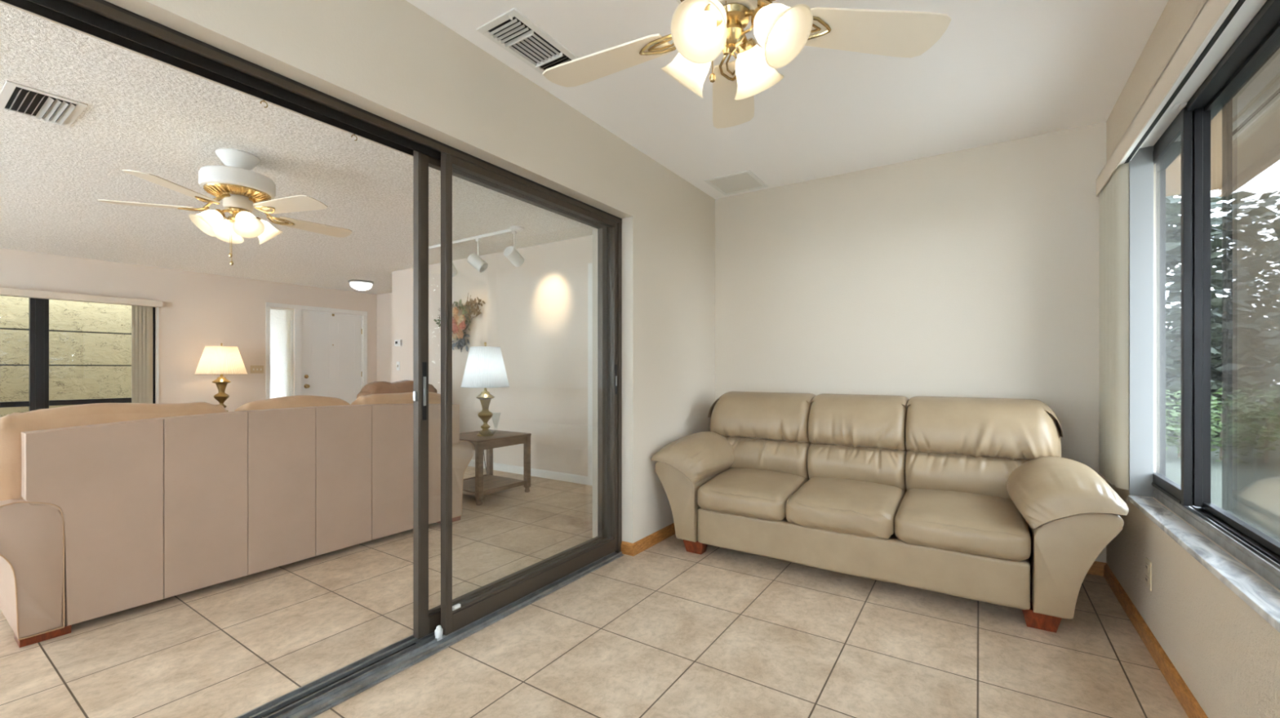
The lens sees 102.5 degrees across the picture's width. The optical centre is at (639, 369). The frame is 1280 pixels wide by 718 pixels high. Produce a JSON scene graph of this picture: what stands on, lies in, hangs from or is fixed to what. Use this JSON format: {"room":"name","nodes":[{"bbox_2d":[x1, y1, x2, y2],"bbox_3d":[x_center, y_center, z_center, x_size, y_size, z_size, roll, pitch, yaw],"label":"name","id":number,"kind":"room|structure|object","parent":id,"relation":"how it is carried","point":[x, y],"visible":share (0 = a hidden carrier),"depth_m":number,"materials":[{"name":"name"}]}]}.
{"room":"sunroom","nodes":[
{"label":"sunroom","id":0,"kind":"room"},
{"bbox_2d":[0,248,377,412],"bbox_3d":[-6.730,-0.115,5.923,0.150,2.490,7.674,0,0,33],"label":"wall","id":1,"kind":"structure","parent":0,"point":[198,310],"depth_m":6.90,"materials":[{"name":"beige paint"}]},
{"bbox_2d":[0,297,155,411],"bbox_3d":[-6.905,-0.072,5.626,0.085,1.564,2.383,0,0,33],"label":"window","id":2,"kind":"structure","parent":1,"relation":"in","point":[38,330],"depth_m":5.79,"materials":[{"name":"black metal"}]},
{"bbox_2d":[0,287,162,404],"bbox_3d":[-6.841,-0.131,5.514,0.114,1.482,2.568,0,0,33],"label":"vertical blinds","id":3,"kind":"object","parent":2,"relation":"attached to","point":[141,309],"visible":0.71,"depth_m":6.39,"materials":[{"name":"beige fabric"}]},
{"bbox_2d":[156,307,159,404],"bbox_3d":[-6.857,-0.058,5.595,0.060,1.595,2.445,0,0,33],"label":"window frame","id":4,"kind":"structure","parent":1,"relation":"in","point":[157,308],"depth_m":6.59,"materials":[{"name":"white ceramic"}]},
{"bbox_2d":[250,365,263,373],"bbox_3d":[-5.588,0.000,7.504,0.016,0.115,0.165,0,0,33],"label":"light switch","id":5,"kind":"object","parent":1,"relation":"attached to","point":[254,369],"visible":1,"depth_m":7.50,"materials":[{"name":"beige plastic"}]},
{"bbox_2d":[270,307,293,399],"bbox_3d":[-5.457,0.044,7.807,0.040,1.932,0.329,0,0,33],"label":"window","id":6,"kind":"structure","parent":1,"relation":"in","point":[281,319],"depth_m":7.81,"materials":[{"name":"white glass"}]},
{"bbox_2d":[265,302,367,399],"bbox_3d":[-5.176,0.068,8.264,0.165,2.125,1.507,0,0,33],"label":"door frame","id":7,"kind":"structure","parent":1,"relation":"in","point":[298,309],"depth_m":7.96,"materials":[{"name":"white wood"}]},
{"bbox_2d":[302,311,362,404],"bbox_3d":[-5.008,0.105,8.407,0.109,2.030,0.948,0,0,33],"label":"door","id":8,"kind":"structure","parent":7,"relation":"attached to","point":[331,344],"depth_m":8.39,"materials":[{"name":"white paint"}]},
{"bbox_2d":[0,2,592,294],"bbox_3d":[-3.918,-1.360,4.008,6.855,0.100,7.774,0,0,33],"label":"ceiling","id":9,"kind":"structure","parent":0,"point":[142,113],"depth_m":3.54,"materials":[{"name":"white paint"}]},
{"bbox_2d":[0,80,88,127],"bbox_3d":[-2.971,-1.299,2.548,0.423,0.021,0.256,0,0,33],"label":"ceiling vent","id":10,"kind":"object","parent":9,"relation":"in","point":[19,99],"visible":1,"depth_m":2.53,"materials":[{"name":"white metal"}]},
{"bbox_2d":[97,148,351,265],"bbox_3d":[-2.434,-0.972,3.183,1.258,0.676,1.224,0,0,33],"label":"ceiling fan","id":11,"kind":"object","parent":9,"relation":"hanging from","point":[240,188],"visible":1,"depth_m":3.07,"materials":[{"name":"white metal"}]},
{"bbox_2d":[347,280,373,290],"bbox_3d":[-4.152,-1.245,7.652,0.340,0.130,0.340,0,0,33],"label":"ceiling light","id":12,"kind":"object","parent":9,"relation":"attached to","point":[360,285],"visible":1,"depth_m":7.55,"materials":[{"name":"white glass"}]},
{"bbox_2d":[428,226,524,277],"bbox_3d":[-1.690,-1.131,5.109,1.450,0.358,0.201,0,0,33],"label":"track light","id":13,"kind":"object","parent":9,"relation":"attached to","point":[510,253],"visible":0.73,"depth_m":4.99,"materials":[{"name":"white metal"}]},
{"bbox_2d":[0,0,715,543],"bbox_3d":[-1.204,-0.138,1.648,0.314,2.535,6.625,0,0,33],"label":"wall","id":14,"kind":"structure","parent":0,"point":[391,60],"depth_m":2.54,"materials":[{"name":"beige paint"}]},
{"bbox_2d":[0,0,623,717],"bbox_3d":[-1.163,0.101,1.668,0.180,2.059,3.661,0,0,33],"label":"door frame","id":15,"kind":"structure","parent":14,"relation":"in","point":[104,20],"depth_m":1.78,"materials":[{"name":"brown metal"}]},
{"bbox_2d":[413,150,607,639],"bbox_3d":[-0.569,0.100,2.641,0.047,2.012,1.289,0,0,33],"label":"door","id":16,"kind":"structure","parent":15,"relation":"attached to","point":[425,621],"depth_m":2.13,"materials":[{"name":"brown metal"}]},
{"bbox_2d":[440,151,617,635],"bbox_3d":[-0.483,0.098,2.645,0.044,2.016,1.212,0,0,33],"label":"door","id":17,"kind":"structure","parent":15,"relation":"attached to","point":[456,617],"depth_m":2.25,"materials":[{"name":"brown metal"}]},
{"bbox_2d":[621,523,675,556],"bbox_3d":[0.246,1.093,3.621,0.092,0.073,1.176,0,0,33],"label":"baseboard","id":18,"kind":"structure","parent":14,"relation":"attached to","point":[627,548],"depth_m":3.24,"materials":[{"name":"brown wood"}]},
{"bbox_2d":[377,293,391,382],"bbox_3d":[-3.647,-0.115,8.438,2.227,2.490,0.120,0,0,33],"label":"wall","id":19,"kind":"structure","parent":0,"point":[384,301],"depth_m":8.86,"materials":[{"name":"beige paint"}]},
{"bbox_2d":[391,235,592,476],"bbox_3d":[-1.414,-0.115,5.708,4.508,2.490,0.120,0,0,33],"label":"wall","id":20,"kind":"structure","parent":0,"point":[535,311],"depth_m":5.51,"materials":[{"name":"beige paint"}]},
{"bbox_2d":[394,339,402,346],"bbox_3d":[-3.196,-0.350,6.795,0.150,0.090,0.027,0,0,33],"label":"thermostat","id":21,"kind":"object","parent":20,"relation":"attached to","point":[397,343],"visible":1,"depth_m":6.78,"materials":[{"name":"white plastic"}]},
{"bbox_2d":[396,361,399,370],"bbox_3d":[-3.209,-0.045,6.811,0.072,0.115,0.016,0,0,33],"label":"wall switch","id":22,"kind":"object","parent":20,"relation":"attached to","point":[397,362],"visible":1,"depth_m":6.80,"materials":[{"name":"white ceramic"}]},
{"bbox_2d":[433,293,485,352],"bbox_3d":[-2.160,-0.541,6.029,0.896,0.681,0.158,0,0,33],"label":"floral wreath","id":23,"kind":"object","parent":20,"relation":"attached to","point":[460,322],"visible":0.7,"depth_m":5.96,"materials":[{"name":"multicoloured plant"}]},
{"bbox_2d":[452,332,457,341],"bbox_3d":[-2.160,-0.387,5.994,0.120,0.111,0.061,0,0,33],"label":"flower","id":24,"kind":"object","parent":23,"relation":"on","point":[454,334],"depth_m":5.98,"materials":[{"name":"plant"}]},
{"bbox_2d":[452,324,458,333],"bbox_3d":[-2.127,-0.464,5.947,0.115,0.108,0.058,0,0,33],"label":"flower","id":25,"kind":"object","parent":23,"relation":"on","point":[455,327],"depth_m":5.95,"materials":[{"name":"plant"}]},
{"bbox_2d":[452,306,458,315],"bbox_3d":[-2.139,-0.675,5.976,0.108,0.107,0.055,0,0,33],"label":"flower","id":26,"kind":"object","parent":23,"relation":"on","point":[455,311],"depth_m":5.97,"materials":[{"name":"plant"}]},
{"bbox_2d":[453,315,458,324],"bbox_3d":[-2.132,-0.579,5.985,0.127,0.120,0.064,0,0,33],"label":"flower","id":27,"kind":"object","parent":23,"relation":"on","point":[455,321],"depth_m":5.97,"materials":[{"name":"plant"}]},
{"bbox_2d":[456,330,462,337],"bbox_3d":[-2.085,-0.407,5.938,0.093,0.088,0.047,0,0,33],"label":"flower","id":28,"kind":"object","parent":23,"relation":"on","point":[459,335],"depth_m":5.94,"materials":[{"name":"plant"}]},
{"bbox_2d":[457,329,463,339],"bbox_3d":[-2.074,-0.407,5.957,0.119,0.114,0.060,0,0,33],"label":"flower","id":29,"kind":"object","parent":23,"relation":"on","point":[460,335],"depth_m":5.94,"materials":[{"name":"plant"}]},
{"bbox_2d":[457,315,463,323],"bbox_3d":[-2.048,-0.580,5.903,0.096,0.094,0.049,0,0,33],"label":"flower","id":30,"kind":"object","parent":23,"relation":"on","point":[460,320],"depth_m":5.91,"materials":[{"name":"plant"}]},
{"bbox_2d":[458,320,466,329],"bbox_3d":[-2.031,-0.506,5.901,0.117,0.108,0.059,0,0,33],"label":"flower","id":31,"kind":"object","parent":23,"relation":"on","point":[462,324],"depth_m":5.90,"materials":[{"name":"plant"}]},
{"bbox_2d":[467,459,587,484],"bbox_3d":[-1.451,1.090,5.652,4.508,0.080,0.012,0,0,33],"label":"baseboard","id":32,"kind":"structure","parent":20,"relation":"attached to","point":[562,477],"depth_m":5.37,"materials":[{"name":"white wood"}]},
{"bbox_2d":[587,262,592,485],"bbox_3d":[-0.101,0.048,4.758,0.970,2.165,0.017,0,0,33],"label":"door frame","id":33,"kind":"structure","parent":20,"relation":"attached to","point":[589,265],"depth_m":5.00,"materials":[{"name":"white wood"}]},
{"bbox_2d":[0,466,1188,717],"bbox_3d":[-2.820,1.190,3.283,9.885,0.120,7.974,0,0,33],"label":"floor","id":34,"kind":"structure","parent":0,"point":[665,630],"depth_m":2.08,"materials":[{"name":"tile"}]},
{"bbox_2d":[0,391,474,648],"bbox_3d":[-2.303,0.645,3.216,0.912,0.971,2.361,0,0,33],"label":"sofa","id":35,"kind":"object","parent":34,"relation":"on","point":[106,508],"visible":0.84,"depth_m":2.52,"materials":[{"name":"beige leather"}]},
{"bbox_2d":[0,402,226,501],"bbox_3d":[-2.515,0.427,2.495,0.294,0.535,0.890,0,0,33],"label":"cushion","id":36,"kind":"object","parent":35,"relation":"on","point":[12,426],"depth_m":2.27,"materials":[{"name":"beige leather"}]},
{"bbox_2d":[234,395,350,411],"bbox_3d":[-2.092,0.427,3.136,0.294,0.536,0.674,0,0,33],"label":"cushion","id":37,"kind":"object","parent":35,"relation":"on","point":[301,401],"depth_m":3.04,"materials":[{"name":"beige leather"}]},
{"bbox_2d":[351,391,440,404],"bbox_3d":[-1.708,0.431,3.720,0.294,0.528,0.752,0,0,33],"label":"cushion","id":38,"kind":"object","parent":35,"relation":"on","point":[406,397],"depth_m":3.55,"materials":[{"name":"beige leather"}]},
{"bbox_2d":[356,380,437,398],"bbox_3d":[-2.839,0.624,5.756,0.960,1.012,1.069,0,0,33],"label":"armchair","id":39,"kind":"object","parent":34,"relation":"on","point":[403,386],"visible":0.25,"depth_m":5.40,"materials":[{"name":"brown leather"}]},
{"bbox_2d":[459,429,531,506],"bbox_3d":[-1.404,0.860,4.653,0.570,0.541,0.600,0,0,33],"label":"side table","id":40,"kind":"object","parent":34,"relation":"on","point":[481,485],"visible":0.73,"depth_m":4.57,"materials":[{"name":"brown wood"}]},
{"bbox_2d":[460,342,509,472],"bbox_3d":[-1.385,0.442,4.718,0.422,1.376,0.679,0,0,-2],"label":"table lamp","id":41,"kind":"object","parent":40,"relation":"on","point":[485,368],"visible":0.98,"depth_m":4.47,"materials":[{"name":"white fabric"}]},
{"bbox_2d":[462,474,525,495],"bbox_3d":[-1.404,1.036,4.653,0.534,0.037,0.540,0,0,33],"label":"shelf","id":42,"kind":"object","parent":40,"relation":"attached to","point":[491,484],"depth_m":4.62,"materials":[{"name":"brown wood"}]},
{"bbox_2d":[650,391,1128,633],"bbox_3d":[1.254,0.643,3.025,2.245,0.973,0.950,0,0,33],"label":"sofa","id":43,"kind":"object","parent":34,"relation":"on","point":[976,499],"visible":1,"depth_m":2.70,"materials":[{"name":"beige leather"}]},
{"bbox_2d":[650,431,733,483],"bbox_3d":[0.382,0.555,3.391,0.387,0.261,0.598,0,0,33],"label":"armrest","id":44,"kind":"object","parent":43,"relation":"on","point":[701,457],"depth_m":3.21,"materials":[{"name":"beige leather"}]},
{"bbox_2d":[697,468,809,521],"bbox_3d":[0.731,0.751,3.213,0.541,0.207,0.684,0,0,33],"label":"seat cushion","id":45,"kind":"object","parent":43,"relation":"on","point":[739,495],"depth_m":3.01,"materials":[{"name":"beige leather"}]},
{"bbox_2d":[707,391,816,479],"bbox_3d":[0.849,0.421,3.536,0.692,0.528,0.476,0,0,33],"label":"cushion","id":46,"kind":"object","parent":43,"relation":"on","point":[764,432],"depth_m":3.33,"materials":[{"name":"beige leather"}]},
{"bbox_2d":[785,477,906,539],"bbox_3d":[1.181,0.751,2.915,0.541,0.207,0.686,0,0,33],"label":"seat cushion","id":47,"kind":"object","parent":43,"relation":"on","point":[837,508],"depth_m":2.71,"materials":[{"name":"beige leather"}]},
{"bbox_2d":[807,393,909,490],"bbox_3d":[1.366,0.421,3.195,0.539,0.528,0.476,0,0,33],"label":"cushion","id":48,"kind":"object","parent":43,"relation":"on","point":[851,437],"depth_m":3.01,"materials":[{"name":"beige leather"}]},
{"bbox_2d":[894,488,1031,561],"bbox_3d":[1.632,0.751,2.619,0.541,0.207,0.683,0,0,33],"label":"seat cushion","id":49,"kind":"object","parent":43,"relation":"on","point":[963,524],"depth_m":2.41,"materials":[{"name":"beige leather"}]},
{"bbox_2d":[905,395,1062,499],"bbox_3d":[1.880,0.421,2.851,0.692,0.528,0.483,0,0,33],"label":"cushion","id":50,"kind":"object","parent":43,"relation":"on","point":[964,446],"depth_m":2.71,"materials":[{"name":"beige leather"}]},
{"bbox_2d":[1006,456,1128,529],"bbox_3d":[1.933,0.554,2.368,0.387,0.258,0.598,0,0,33],"label":"armrest","id":51,"kind":"object","parent":43,"relation":"on","point":[1043,492],"depth_m":2.18,"materials":[{"name":"beige leather"}]},
{"bbox_3d":[-5.585,0.859,6.824,0.570,0.541,0.600,0,0,33],"label":"side table","id":52,"kind":"object","parent":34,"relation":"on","visible":0},
{"bbox_2d":[194,342,247,412],"bbox_3d":[-5.558,0.119,6.828,0.550,0.940,0.550,0,0,33],"label":"table lamp","id":53,"kind":"object","parent":52,"relation":"on","point":[221,360],"visible":0.87,"depth_m":6.70,"materials":[{"name":"beige fabric"}]},
{"bbox_2d":[405,0,1168,199],"bbox_3d":[0.175,-1.405,1.170,2.556,0.100,5.546,0,0,33],"label":"ceiling","id":54,"kind":"structure","parent":0,"point":[1000,71],"depth_m":2.44,"materials":[{"name":"white paint"}]},
{"bbox_2d":[475,8,577,75],"bbox_3d":[-0.451,-1.345,2.149,0.216,0.020,0.400,0,0,33],"label":"ceiling vent","id":55,"kind":"object","parent":54,"relation":"in","point":[512,30],"visible":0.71,"depth_m":2.11,"materials":[{"name":"white metal"}]},
{"bbox_2d":[703,169,768,195],"bbox_3d":[0.700,-1.351,3.733,0.345,0.006,0.367,0,0,33],"label":"ceiling vent","id":56,"kind":"object","parent":54,"relation":"in","point":[746,180],"visible":1,"depth_m":3.73,"materials":[{"name":"white metal"}]},
{"bbox_2d":[542,0,951,128],"bbox_3d":[0.227,-1.092,1.495,1.232,0.526,1.256,0,0,33],"label":"ceiling fan","id":57,"kind":"object","parent":54,"relation":"hanging from","point":[701,29],"visible":1,"depth_m":1.53,"materials":[{"name":"white wood"}]},
{"bbox_2d":[715,121,1106,563],"bbox_3d":[1.703,-0.138,3.466,2.536,2.535,0.170,0,0,33],"label":"wall","id":58,"kind":"structure","parent":0,"point":[974,272],"depth_m":3.27,"materials":[{"name":"beige paint"}]},
{"bbox_2d":[1087,561,1106,576],"bbox_3d":[1.575,1.093,3.441,2.322,0.073,0.012,0,0,33],"label":"baseboard","id":59,"kind":"structure","parent":58,"relation":"attached to","point":[1097,567],"depth_m":2.82,"materials":[{"name":"brown wood"}]},
{"bbox_2d":[1106,0,1279,717],"bbox_3d":[1.104,-0.138,0.497,0.135,2.535,5.446,0,0,33],"label":"wall","id":60,"kind":"structure","parent":0,"point":[1225,653],"depth_m":1.73,"materials":[{"name":"beige paint"}]},
{"bbox_2d":[1145,557,1151,591],"bbox_3d":[2.074,0.835,2.099,0.009,0.115,0.073,0,0,33],"label":"power outlet","id":61,"kind":"object","parent":60,"relation":"attached to","point":[1148,563],"visible":1,"depth_m":2.09,"materials":[{"name":"beige plastic"}]},
{"bbox_2d":[1145,575,1148,585],"bbox_3d":[2.072,0.861,2.100,0.002,0.030,0.034,0,0,33],"label":"socket","id":62,"kind":"object","parent":61,"relation":"attached to","point":[1146,576],"depth_m":2.10,"materials":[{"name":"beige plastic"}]},
{"bbox_2d":[1145,562,1148,572],"bbox_3d":[2.072,0.809,2.100,0.002,0.030,0.034,0,0,33],"label":"socket","id":63,"kind":"object","parent":61,"relation":"attached to","point":[1146,563],"depth_m":2.10,"materials":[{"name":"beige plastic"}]},
{"bbox_2d":[1103,564,1208,717],"bbox_3d":[1.038,1.093,0.532,0.012,0.073,5.432,0,0,33],"label":"baseboard","id":64,"kind":"structure","parent":60,"relation":"attached to","point":[1187,700],"depth_m":1.96,"materials":[{"name":"brown wood"}]},
{"bbox_2d":[1165,109,1222,197],"bbox_3d":[1.508,-1.205,0.419,0.624,0.170,7.360,0,0,33],"label":"roof eave","id":65,"kind":"object","parent":60,"relation":"attached to","point":[1173,172],"visible":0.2,"depth_m":2.98,"materials":[{"name":"brown"}]},
{"bbox_2d":[1139,0,1266,148],"bbox_3d":[1.067,-1.010,0.500,0.078,0.008,4.410,0,0,33],"label":"trim","id":66,"kind":"structure","parent":60,"relation":"attached to","point":[1250,9],"depth_m":1.68,"materials":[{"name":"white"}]},
{"bbox_2d":[1128,495,1279,632],"bbox_3d":[1.058,0.588,0.498,0.082,0.023,4.397,0,0,33],"label":"sill","id":67,"kind":"structure","parent":60,"relation":"attached to","point":[1260,596],"depth_m":1.53,"materials":[{"name":"stone"}]},
{"bbox_2d":[1128,0,1279,590],"bbox_3d":[1.208,-0.219,0.616,0.191,1.590,4.759,0,0,33],"label":"window","id":68,"kind":"structure","parent":60,"relation":"in","point":[1244,84],"depth_m":1.86,"materials":[{"name":"black metal"}]},
{"bbox_2d":[1096,0,1246,489],"bbox_3d":[1.116,-0.235,0.686,0.052,1.580,4.975,0,0,33],"label":"vertical blinds","id":69,"kind":"object","parent":68,"relation":"attached to","point":[1215,16],"visible":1,"depth_m":2.38,"materials":[{"name":"beige fabric"}]},
{"label":"outside","id":70,"kind":"structure","parent":0,"visible":0},
{"bbox_2d":[1165,436,1279,542],"bbox_3d":[8.304,1.410,3.506,70.000,0.240,75.000,0,0,33],"label":"lawn","id":71,"kind":"structure","parent":70,"point":[1173,464],"depth_m":6.56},
{"bbox_2d":[0,295,131,417],"bbox_3d":[-8.716,-0.340,5.992,0.250,3.260,8.800,0,0,33],"label":"wall","id":72,"kind":"structure","parent":71,"relation":"on","point":[65,382],"depth_m":7.09,"materials":[{"name":"yellow paint"}]},
{"bbox_2d":[1165,189,1222,438],"bbox_3d":[9.954,-0.978,10.804,5.474,5.514,5.509,0,0,33],"label":"tree","id":73,"kind":"object","parent":71,"relation":"on","point":[1173,208],"visible":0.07,"depth_m":9.07,"materials":[{"name":"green plant"}]},
{"bbox_2d":[1165,387,1222,462],"bbox_3d":[9.799,0.791,6.231,7.306,1.231,1.827,0,0,33],"label":"hedge","id":74,"kind":"object","parent":71,"relation":"on","point":[1171,441],"visible":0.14,"depth_m":7.28,"materials":[{"name":"green plant"}]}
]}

